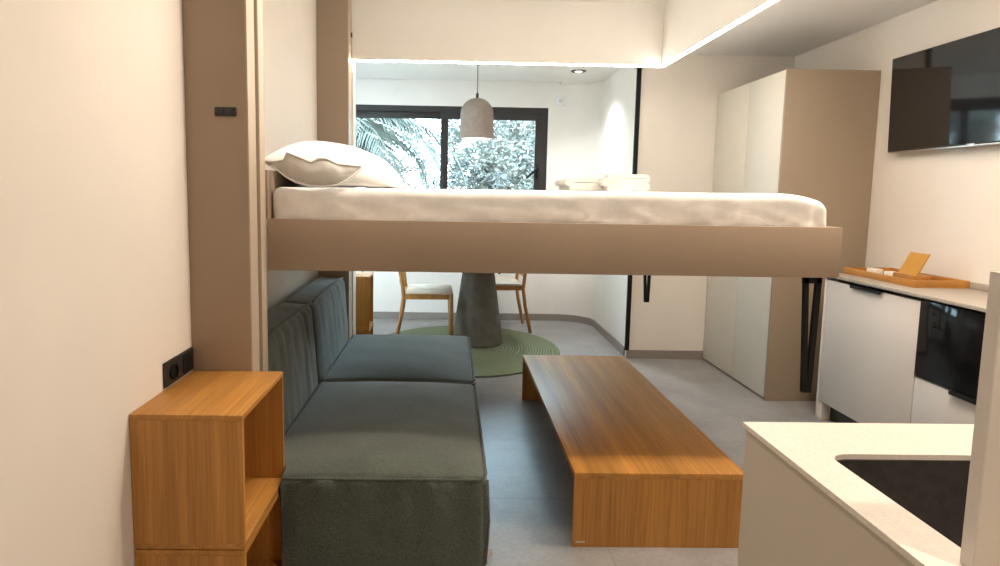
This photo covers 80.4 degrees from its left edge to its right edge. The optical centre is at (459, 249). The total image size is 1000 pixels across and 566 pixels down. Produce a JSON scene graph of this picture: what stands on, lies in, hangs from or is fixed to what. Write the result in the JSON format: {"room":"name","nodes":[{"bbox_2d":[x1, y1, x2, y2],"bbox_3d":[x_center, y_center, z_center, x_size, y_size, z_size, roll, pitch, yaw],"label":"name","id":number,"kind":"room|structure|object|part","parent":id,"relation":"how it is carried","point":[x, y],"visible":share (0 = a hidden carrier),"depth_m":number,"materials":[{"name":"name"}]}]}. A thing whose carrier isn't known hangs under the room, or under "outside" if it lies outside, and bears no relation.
{"room":"studio apartment","nodes":[
{"label":"studio apartment","id":0,"kind":"room"},
{"bbox_2d":[0,0,355,565],"bbox_3d":[-0.954,-0.223,1.343,0.557,2.750,5.464,1,6,-1],"label":"wall","id":1,"kind":"structure","parent":0,"point":[95,297],"depth_m":1.43,"materials":[{"name":"beige paint"}]},
{"bbox_2d":[163,347,193,387],"bbox_3d":[-0.893,0.372,1.883,0.016,0.078,0.197,1,6,-1],"label":"wall socket","id":2,"kind":"object","parent":1,"relation":"attached to","point":[178,366],"visible":1,"depth_m":1.86,"materials":[{"name":"black plastic"}]},
{"bbox_2d":[265,170,842,392],"bbox_3d":[0.324,0.036,3.068,2.087,0.794,1.870,1,6,-1],"label":"bed","id":3,"kind":"object","parent":1,"relation":"attached to","point":[811,254],"visible":0.79,"depth_m":2.13,"materials":[{"name":"beige laminate"}]},
{"bbox_3d":[-0.705,-0.197,3.021,0.021,0.356,1.852,1,6,-1],"label":"headboard","id":4,"kind":"part","parent":3,"relation":"part of","materials":[{"name":"beige laminate"}]},
{"bbox_2d":[273,187,825,226],"bbox_3d":[0.327,-0.177,3.045,2.040,0.262,1.828,1,6,-1],"label":"mattress","id":5,"kind":"object","parent":3,"relation":"on","point":[466,205],"visible":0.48,"depth_m":2.14,"materials":[{"name":"white fabric"}]},
{"bbox_2d":[265,141,406,187],"bbox_3d":[-0.481,-0.348,2.425,0.481,0.189,0.692,1,6,-1],"label":"pillow","id":6,"kind":"object","parent":5,"relation":"on","point":[319,164],"visible":0.98,"depth_m":2.16,"materials":[{"name":"fabric"}]},
{"bbox_2d":[555,178,615,190],"bbox_3d":[0.609,-0.320,2.892,0.241,0.056,0.280,1,6,-1],"label":"folded towel","id":7,"kind":"object","parent":5,"relation":"on","point":[571,183],"visible":0.83,"depth_m":2.75,"materials":[{"name":"white fabric"}]},
{"bbox_2d":[599,174,649,190],"bbox_3d":[0.754,-0.309,2.710,0.217,0.075,0.072,1,6,-1],"label":"folded towel","id":8,"kind":"object","parent":5,"relation":"on","point":[625,182],"visible":1,"depth_m":2.67,"materials":[{"name":"white fabric"}]},
{"bbox_3d":[0.348,-0.005,2.134,2.070,0.184,0.018,1,6,-1],"label":"rail","id":9,"kind":"part","parent":3,"relation":"part of","materials":[{"name":"beige laminate"}]},
{"bbox_3d":[1.270,0.138,4.008,0.066,0.438,0.017,1,6,-1],"label":"leg","id":10,"kind":"part","parent":3,"relation":"part of","materials":[{"name":"black metal"}]},
{"bbox_3d":[1.297,0.316,2.199,0.066,0.438,0.017,1,6,-1],"label":"leg","id":11,"kind":"part","parent":3,"relation":"part of","materials":[{"name":"black metal"}]},
{"bbox_2d":[356,78,560,313],"bbox_3d":[-0.371,-0.673,6.010,2.735,2.750,0.200,1,6,-1],"label":"wall","id":12,"kind":"structure","parent":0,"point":[539,288],"depth_m":5.85,"materials":[{"name":"white paint"}]},
{"bbox_2d":[356,104,547,189],"bbox_3d":[-0.233,-0.809,5.912,2.205,1.243,0.128,1,6,-1],"label":"window","id":13,"kind":"structure","parent":12,"relation":"attached to","point":[539,115],"depth_m":5.87,"materials":[{"name":"black metal"}]},
{"bbox_3d":[-0.703,-0.820,5.950,1.165,1.143,0.036,1,6,-1],"label":"sash","id":14,"kind":"part","parent":13,"relation":"part of","materials":[{"name":"clear glass"}]},
{"bbox_3d":[0.311,-0.801,5.924,1.017,1.143,0.036,1,6,-1],"label":"sash","id":15,"kind":"part","parent":13,"relation":"part of","materials":[{"name":"clear glass"}]},
{"bbox_3d":[0.723,-0.779,5.889,0.128,0.140,0.049,1,6,-1],"label":"handle","id":16,"kind":"part","parent":13,"relation":"part of","materials":[{"name":"black metal"}]},
{"bbox_2d":[373,312,553,320],"bbox_3d":[-0.324,0.672,6.038,2.570,0.068,0.010,1,6,-1],"label":"baseboard","id":17,"kind":"structure","parent":12,"relation":"attached to","point":[387,315],"depth_m":6.04,"materials":[{"name":"grey"}]},
{"bbox_2d":[556,97,564,105],"bbox_3d":[0.995,-1.473,5.839,0.086,0.084,0.023,1,6,-1],"label":"thermostat","id":18,"kind":"object","parent":12,"relation":"attached to","point":[560,101],"visible":1,"depth_m":5.83,"materials":[{"name":"white plastic"}]},
{"bbox_2d":[351,0,769,65],"bbox_3d":[0.187,-1.361,2.958,2.358,0.435,1.822,1,6,-1],"label":"ceiling","id":19,"kind":"structure","parent":0,"point":[605,32],"depth_m":3.85,"materials":[{"name":"paint"}]},
{"bbox_2d":[353,0,777,67],"bbox_3d":[0.337,-1.138,2.983,2.048,0.008,1.820,1,6,-1],"label":"led strip","id":20,"kind":"object","parent":19,"relation":"attached to","point":[770,2],"visible":1,"depth_m":3.86,"materials":[{"name":"white plastic"}]},
{"bbox_2d":[553,67,636,345],"bbox_3d":[1.353,-0.583,5.382,0.396,2.750,1.458,-1,6,-17],"label":"wall","id":21,"kind":"structure","parent":0,"point":[596,129],"depth_m":5.69,"materials":[{"name":"white paint"}]},
{"bbox_2d":[553,314,624,354],"bbox_3d":[1.278,0.755,5.465,0.282,0.068,1.334,-1,6,-16],"label":"baseboard","id":22,"kind":"structure","parent":21,"relation":"attached to","point":[557,317],"depth_m":5.79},
{"bbox_2d":[373,318,834,565],"bbox_3d":[0.543,1.122,2.471,4.600,0.100,7.720,1,6,-1],"label":"floor","id":23,"kind":"structure","parent":0,"point":[530,476],"depth_m":3.16,"materials":[{"name":"grey stone"}]},
{"bbox_2d":[135,489,281,565],"bbox_3d":[-0.755,0.962,1.848,0.304,0.296,0.395,1,6,-1],"label":"wooden box","id":24,"kind":"object","parent":23,"relation":"on","point":[264,547],"visible":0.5,"depth_m":1.64,"materials":[{"name":"brown wood"}]},
{"bbox_3d":[-0.752,0.981,1.658,0.304,0.264,0.013,1,6,-1],"label":"panel","id":25,"kind":"part","parent":24,"relation":"part of","materials":[{"name":"brown wood"}]},
{"bbox_2d":[129,371,284,549],"bbox_3d":[-0.749,0.619,1.815,0.304,0.385,0.395,1,6,-1],"label":"wooden box","id":26,"kind":"object","parent":24,"relation":"on","point":[207,451],"visible":0.88,"depth_m":1.63,"materials":[{"name":"brown wood"}]},
{"bbox_3d":[-0.746,0.638,1.625,0.304,0.353,0.013,1,6,-1],"label":"panel","id":27,"kind":"part","parent":26,"relation":"part of","materials":[{"name":"brown wood"}]},
{"bbox_3d":[-0.746,0.436,1.797,0.304,0.016,0.395,1,6,-1],"label":"panel","id":28,"kind":"part","parent":26,"relation":"part of","materials":[{"name":"brown wood"}]},
{"bbox_3d":[-0.752,0.803,1.833,0.304,0.016,0.395,1,6,-1],"label":"panel","id":29,"kind":"part","parent":26,"relation":"part of","materials":[{"name":"brown wood"}]},
{"bbox_3d":[-0.752,0.601,2.005,0.304,0.353,0.013,1,6,-1],"label":"panel","id":30,"kind":"part","parent":26,"relation":"part of","materials":[{"name":"brown wood"}]},
{"bbox_3d":[-0.758,0.943,2.039,0.304,0.264,0.013,1,6,-1],"label":"panel","id":31,"kind":"part","parent":24,"relation":"part of","materials":[{"name":"brown wood"}]},
{"bbox_3d":[-0.757,1.101,1.862,0.304,0.016,0.395,1,6,-1],"label":"panel","id":32,"kind":"part","parent":24,"relation":"part of","materials":[{"name":"brown wood"}]},
{"bbox_2d":[182,0,267,370],"bbox_3d":[-0.791,-0.097,2.020,0.208,2.366,0.150,1,6,-1],"label":"support post","id":33,"kind":"object","parent":23,"relation":"on","point":[223,39],"visible":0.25,"depth_m":1.94,"materials":[{"name":"beige laminate"}]},
{"bbox_2d":[214,107,235,115],"bbox_3d":[-0.758,-0.447,1.906,0.069,0.029,0.008,1,6,-1],"label":"switch plate","id":34,"kind":"object","parent":33,"relation":"attached to","point":[218,111],"visible":1,"depth_m":1.90,"materials":[{"name":"black plastic"}]},
{"bbox_3d":[-0.695,-0.091,1.986,0.004,2.366,0.074,1,6,-1],"label":"edge panel","id":35,"kind":"part","parent":33,"relation":"part of","materials":[{"name":"beige wood"}]},
{"bbox_3d":[-0.715,-0.100,2.068,0.055,2.366,0.057,1,6,-1],"label":"guide post","id":36,"kind":"part","parent":33,"relation":"part of","materials":[{"name":"white metal"}]},
{"bbox_2d":[316,0,351,339],"bbox_3d":[-0.817,-0.368,3.879,0.208,2.542,0.117,1,6,-1],"label":"support post","id":37,"kind":"object","parent":23,"relation":"on","point":[333,17],"visible":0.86,"depth_m":3.75,"materials":[{"name":"beige laminate"}]},
{"bbox_3d":[-0.722,-0.367,3.882,0.004,2.542,0.114,1,6,-1],"label":"edge panel","id":38,"kind":"part","parent":37,"relation":"part of","materials":[{"name":"beige wood"}]},
{"bbox_2d":[356,324,372,333],"bbox_3d":[-0.801,0.712,4.382,0.287,0.296,0.228,1,6,-1],"label":"wooden box","id":39,"kind":"object","parent":23,"relation":"on","point":[358,331],"visible":0.16,"depth_m":4.26,"materials":[{"name":"brown wood"}]},
{"bbox_2d":[356,272,372,329],"bbox_3d":[-0.796,0.369,4.348,0.287,0.385,0.228,1,6,-1],"label":"wooden box","id":40,"kind":"object","parent":39,"relation":"on","point":[364,280],"visible":0.41,"depth_m":4.24,"materials":[{"name":"brown wood"}]},
{"bbox_3d":[-0.794,0.380,4.241,0.287,0.353,0.013,1,6,-1],"label":"panel","id":41,"kind":"part","parent":40,"relation":"part of","materials":[{"name":"brown wood"}]},
{"bbox_3d":[-0.792,0.185,4.330,0.287,0.016,0.228,1,6,-1],"label":"panel","id":42,"kind":"part","parent":40,"relation":"part of","materials":[{"name":"brown wood"}]},
{"bbox_3d":[-0.799,0.553,4.366,0.287,0.016,0.228,1,6,-1],"label":"panel","id":43,"kind":"part","parent":40,"relation":"part of","materials":[{"name":"brown wood"}]},
{"bbox_3d":[-0.797,0.358,4.455,0.287,0.353,0.013,1,6,-1],"label":"panel","id":44,"kind":"part","parent":40,"relation":"part of","materials":[{"name":"brown wood"}]},
{"bbox_2d":[267,277,491,565],"bbox_3d":[-0.405,0.628,2.951,1.013,0.748,2.015,1,6,-1],"label":"sofa","id":45,"kind":"object","parent":23,"relation":"on","point":[385,461],"visible":0.88,"depth_m":2.17,"materials":[{"name":"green fabric"}]},
{"bbox_3d":[-0.794,0.630,2.587,0.208,0.693,0.819,1,6,-1],"label":"backrest","id":46,"kind":"part","parent":45,"relation":"part of","materials":[{"name":"grey fabric"}]},
{"bbox_3d":[-0.808,0.546,3.441,0.208,0.692,0.919,1,6,-1],"label":"backrest","id":47,"kind":"part","parent":45,"relation":"part of","materials":[{"name":"grey fabric"}]},
{"bbox_2d":[391,326,559,377],"bbox_3d":[0.037,0.814,4.933,1.580,0.012,1.580,1,6,-1],"label":"round rug","id":48,"kind":"object","parent":23,"relation":"on","point":[505,359],"visible":0.42,"depth_m":4.83,"materials":[{"name":"green wicker"}]},
{"bbox_2d":[395,272,453,334],"bbox_3d":[-0.316,0.383,5.061,0.523,0.808,0.453,1,6,-3],"label":"dining chair","id":49,"kind":"object","parent":48,"relation":"on","point":[412,291],"visible":0.94,"depth_m":4.86,"materials":[{"name":"brown wood"}]},
{"bbox_3d":[-0.500,0.401,4.852,0.110,0.808,0.031,1,6,-3],"label":"leg","id":50,"kind":"part","parent":49,"relation":"part of","materials":[{"name":"brown wood"}]},
{"bbox_3d":[-0.520,0.361,5.249,0.110,0.808,0.031,1,6,-3],"label":"leg","id":51,"kind":"part","parent":49,"relation":"part of","materials":[{"name":"brown wood"}]},
{"bbox_3d":[-0.266,0.386,4.859,0.385,0.042,0.018,1,6,-3],"label":"seat rail","id":52,"kind":"part","parent":49,"relation":"part of","materials":[{"name":"brown wood"}]},
{"bbox_3d":[-0.260,0.336,5.059,0.386,0.022,0.438,1,6,-3],"label":"seat","id":53,"kind":"part","parent":49,"relation":"part of","materials":[{"name":"white fabric"}]},
{"bbox_3d":[-0.092,0.542,5.294,0.048,0.447,0.041,1,6,-3],"label":"leg","id":54,"kind":"part","parent":49,"relation":"part of","materials":[{"name":"brown wood"}]},
{"bbox_3d":[-0.072,0.582,4.886,0.048,0.447,0.041,1,6,-3],"label":"leg","id":55,"kind":"part","parent":49,"relation":"part of","materials":[{"name":"brown wood"}]},
{"bbox_2d":[454,273,502,347],"bbox_3d":[0.170,0.435,5.066,1.060,0.721,1.060,1,6,-1],"label":"dining table","id":56,"kind":"object","parent":48,"relation":"on","point":[477,317],"visible":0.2,"depth_m":4.92,"materials":[{"name":"concrete"}]},
{"bbox_2d":[495,273,531,332],"bbox_3d":[0.411,0.344,5.582,0.523,0.808,0.453,1,6,-4],"label":"dining chair","id":57,"kind":"object","parent":48,"relation":"on","point":[502,283],"visible":0.44,"depth_m":5.41,"materials":[{"name":"brown wood"}]},
{"bbox_3d":[0.356,0.295,5.573,0.386,0.022,0.438,1,6,-4],"label":"seat","id":58,"kind":"part","parent":57,"relation":"part of","materials":[{"name":"white fabric"}]},
{"bbox_3d":[0.385,0.346,5.376,0.385,0.042,0.018,1,6,-4],"label":"seat rail","id":59,"kind":"part","parent":57,"relation":"part of","materials":[{"name":"brown wood"}]},
{"bbox_3d":[0.591,0.326,5.794,0.110,0.808,0.031,1,6,-4],"label":"leg","id":60,"kind":"part","parent":57,"relation":"part of","materials":[{"name":"brown wood"}]},
{"bbox_3d":[0.618,0.365,5.396,0.110,0.808,0.031,1,6,-4],"label":"leg","id":61,"kind":"part","parent":57,"relation":"part of","materials":[{"name":"brown wood"}]},
{"bbox_2d":[522,355,742,547],"bbox_3d":[0.723,0.883,2.953,0.632,0.285,1.569,1,6,-1],"label":"coffee table","id":62,"kind":"object","parent":23,"relation":"on","point":[645,475],"visible":0.88,"depth_m":2.26,"materials":[{"name":"brown wood"}]},
{"bbox_3d":[0.711,0.818,3.726,0.632,0.263,0.018,1,6,-1],"label":"panel","id":63,"kind":"part","parent":62,"relation":"part of","materials":[{"name":"brown wood"}]},
{"bbox_3d":[0.734,0.970,2.183,0.632,0.263,0.018,1,6,-1],"label":"panel","id":64,"kind":"part","parent":62,"relation":"part of","materials":[{"name":"brown wood"}]},
{"bbox_2d":[703,69,880,400],"bbox_3d":[2.252,-0.110,4.155,0.576,2.076,0.941,1,6,-1],"label":"wardrobe","id":65,"kind":"object","parent":23,"relation":"on","point":[809,133],"visible":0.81,"depth_m":3.73,"materials":[{"name":"beige paint"}]},
{"bbox_3d":[1.972,-0.141,4.376,0.019,2.063,0.483,1,6,-1],"label":"door","id":66,"kind":"part","parent":65,"relation":"part of","materials":[{"name":"beige paint"}]},
{"bbox_3d":[1.979,-0.095,3.917,0.019,2.063,0.434,1,6,-1],"label":"door","id":67,"kind":"part","parent":65,"relation":"part of","materials":[{"name":"beige paint"}]},
{"bbox_3d":[2.259,-0.064,3.695,0.576,2.076,0.016,1,6,-1],"label":"panel","id":68,"kind":"part","parent":65,"relation":"part of","materials":[{"name":"beige wood"}]},
{"bbox_2d":[737,430,914,565],"bbox_3d":[1.053,0.802,0.852,1.042,0.867,0.605,1,6,-1],"label":"base cabinet","id":69,"kind":"object","parent":23,"relation":"on","point":[786,519],"visible":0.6,"depth_m":0.95,"materials":[{"name":"paint"}]},
{"bbox_2d":[743,422,973,565],"bbox_3d":[1.063,0.364,0.810,1.057,0.009,0.613,1,6,-1],"label":"countertop","id":70,"kind":"structure","parent":69,"relation":"on","point":[814,450],"depth_m":0.98,"materials":[{"name":"white stone"}]},
{"bbox_2d":[837,459,969,547],"bbox_3d":[0.802,0.436,0.849,0.423,0.148,0.295,1,6,-1],"label":"sink","id":71,"kind":"object","parent":70,"relation":"in","point":[934,492],"visible":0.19,"depth_m":0.98,"materials":[{"name":"black metal"}]},
{"bbox_2d":[815,278,929,423],"bbox_3d":[2.334,0.615,3.146,0.424,0.835,0.707,1,6,-1],"label":"base cabinet","id":72,"kind":"object","parent":23,"relation":"on","point":[869,335],"visible":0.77,"depth_m":3.11,"materials":[{"name":"grey paint"}]},
{"bbox_3d":[2.157,0.947,3.496,0.050,0.099,0.038,1,6,-1],"label":"leg","id":73,"kind":"part","parent":72,"relation":"part of","materials":[{"name":"grey paint"}]},
{"bbox_3d":[2.337,0.581,3.490,0.408,0.835,0.015,1,6,-1],"label":"panel","id":74,"kind":"part","parent":72,"relation":"part of","materials":[{"name":"grey paint"}]},
{"bbox_3d":[2.137,0.208,3.106,0.017,0.016,0.228,1,6,-1],"label":"handle","id":75,"kind":"part","parent":72,"relation":"part of","materials":[{"name":"black metal"}]},
{"bbox_2d":[833,273,988,312],"bbox_3d":[2.350,0.210,2.688,0.421,0.058,1.558,1,6,-1],"label":"countertop","id":76,"kind":"structure","parent":72,"relation":"on","point":[974,297],"depth_m":2.82,"materials":[{"name":"grey stone"}]},
{"bbox_2d":[843,267,969,287],"bbox_3d":[2.394,0.146,3.200,0.284,0.037,0.524,1,6,-1],"label":"tray","id":77,"kind":"object","parent":76,"relation":"on","point":[936,281],"visible":0.86,"depth_m":3.05,"materials":[{"name":"brown wood"}]},
{"bbox_2d":[866,268,882,273],"bbox_3d":[2.393,0.121,3.404,0.048,0.030,0.072,0,6,-7],"label":"paper packet","id":78,"kind":"object","parent":77,"relation":"on","point":[875,270],"visible":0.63,"depth_m":3.38,"materials":[{"name":"white paper"}]},
{"bbox_2d":[884,271,894,275],"bbox_3d":[2.395,0.135,3.269,0.048,0.030,0.072,1,6,4],"label":"paper packet","id":79,"kind":"object","parent":77,"relation":"on","point":[890,273],"visible":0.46,"depth_m":3.27,"materials":[{"name":"white paper"}]},
{"bbox_2d":[893,252,930,279],"bbox_3d":[2.405,0.089,3.136,0.085,0.146,0.152,1,6,-1],"label":"stand","id":80,"kind":"object","parent":77,"relation":"on","point":[914,263],"visible":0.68,"depth_m":3.12,"materials":[{"name":"brown wood"}]},
{"bbox_2d":[911,377,976,423],"bbox_3d":[2.342,0.674,2.542,0.426,0.835,0.502,1,6,-1],"label":"base cabinet","id":81,"kind":"object","parent":23,"relation":"on","point":[933,403],"visible":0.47,"depth_m":2.64,"materials":[{"name":"grey paint"}]},
{"bbox_2d":[914,300,985,399],"bbox_3d":[2.331,0.438,2.527,0.404,0.360,0.484,1,6,-1],"label":"oven","id":82,"kind":"object","parent":81,"relation":"in","point":[950,338],"visible":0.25,"depth_m":2.58,"materials":[{"name":"black glass"}]},
{"bbox_3d":[2.140,0.628,2.496,0.019,0.016,0.156,1,6,-1],"label":"handle","id":83,"kind":"part","parent":81,"relation":"part of","materials":[{"name":"black metal"}]},
{"bbox_2d":[356,0,937,84],"bbox_3d":[0.509,-1.426,2.162,4.374,0.290,7.368,1,6,-1],"label":"ceiling","id":84,"kind":"structure","parent":0,"point":[784,27],"depth_m":4.08,"materials":[{"name":"paint"}]},
{"bbox_2d":[460,64,493,139],"bbox_3d":[0.145,-1.243,4.920,0.284,0.624,0.284,1,6,-1],"label":"pendant lamp","id":85,"kind":"object","parent":84,"relation":"hanging from","point":[476,118],"visible":0.95,"depth_m":4.82,"materials":[{"name":"concrete"}]},
{"bbox_3d":[0.142,-1.099,4.934,0.284,0.335,0.284,1,6,-1],"label":"lamp shade","id":86,"kind":"part","parent":85,"relation":"part of","materials":[{"name":"concrete"}]},
{"bbox_2d":[571,70,585,72],"bbox_3d":[1.039,-1.562,5.168,0.132,0.009,0.132,1,6,-1],"label":"recessed light","id":87,"kind":"object","parent":84,"relation":"in","point":[572,71],"visible":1,"depth_m":5.15,"materials":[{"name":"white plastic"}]},
{"bbox_2d":[625,54,794,358],"bbox_3d":[1.952,-0.499,4.631,1.180,2.750,0.080,1,6,-1],"label":"wall","id":88,"kind":"structure","parent":0,"point":[679,99],"depth_m":4.56,"materials":[{"name":"beige paint"}]},
{"bbox_2d":[624,67,641,349],"bbox_3d":[1.348,-0.349,4.589,0.032,2.302,0.021,1,6,-1],"label":"trim","id":89,"kind":"structure","parent":88,"relation":"attached to","point":[639,69],"depth_m":4.54,"materials":[{"name":"black metal"}]},
{"bbox_2d":[626,350,702,358],"bbox_3d":[1.635,0.835,4.713,0.612,0.068,0.010,1,6,-1],"label":"baseboard","id":90,"kind":"structure","parent":88,"relation":"attached to","point":[632,354],"depth_m":4.71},
{"bbox_2d":[794,0,999,284],"bbox_3d":[2.661,-0.197,1.683,0.150,2.750,6.028,1,6,-1],"label":"wall","id":91,"kind":"structure","parent":0,"point":[944,204],"depth_m":3.24,"materials":[{"name":"beige paint"}]},
{"bbox_2d":[887,27,999,153],"bbox_3d":[2.534,-0.793,3.025,0.075,0.539,0.820,1,6,-1],"label":"television","id":92,"kind":"object","parent":91,"relation":"attached to","point":[947,95],"visible":1,"depth_m":3.03,"materials":[{"name":"black plastic"}]},
{"bbox_2d":[960,271,999,565],"bbox_3d":[1.086,0.202,0.671,1.001,0.342,0.016,1,6,-1],"label":"partition panel","id":93,"kind":"object","parent":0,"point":[980,546],"visible":1,"depth_m":0.66,"materials":[{"name":"beige paint"}]},
{"label":"outside","id":94,"kind":"structure","parent":0,"visible":0},
{"bbox_3d":[-0.211,0.115,12.771,18.000,0.100,13.000,1,6,-1],"label":"garden","id":95,"kind":"object","parent":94,"visible":0},
{"bbox_2d":[364,119,440,188],"bbox_3d":[-1.846,-1.884,13.886,3.324,3.626,1.705,1,6,-1],"label":"tree","id":96,"kind":"object","parent":95,"relation":"on","point":[418,184],"visible":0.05,"depth_m":13.71,"materials":[{"name":"green plant"}]},
{"bbox_2d":[356,118,472,188],"bbox_3d":[-1.679,-0.882,7.952,3.693,2.781,2.410,1,6,-1],"label":"palm tree","id":97,"kind":"object","parent":95,"relation":"on","point":[364,141],"visible":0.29,"depth_m":7.32,"materials":[{"name":"green plant"}]},
{"bbox_2d":[431,153,511,189],"bbox_3d":[0.166,-0.476,8.785,1.217,1.901,0.884,-1,6,-17],"label":"bush","id":98,"kind":"object","parent":95,"relation":"on","point":[490,181],"visible":0.21,"depth_m":8.74,"materials":[{"name":"green plant"}]},
{"bbox_2d":[434,121,534,189],"bbox_3d":[1.443,-1.987,15.075,4.422,3.704,1.269,1,6,1],"label":"tree","id":99,"kind":"object","parent":95,"relation":"on","point":[455,150],"visible":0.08,"depth_m":14.87,"materials":[{"name":"green plant"}]},
{"bbox_2d":[448,119,534,189],"bbox_3d":[0.720,-1.529,10.467,2.249,3.673,1.700,-1,6,-18],"label":"tree","id":100,"kind":"object","parent":95,"relation":"on","point":[516,149],"visible":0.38,"depth_m":10.09,"materials":[{"name":"green plant"}]},
{"bbox_2d":[497,123,534,188],"bbox_3d":[2.546,-2.163,13.864,3.501,4.326,1.785,1,6,-1],"label":"tree","id":101,"kind":"object","parent":95,"relation":"on","point":[500,123],"visible":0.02,"depth_m":13.76,"materials":[{"name":"green plant"}]}
]}

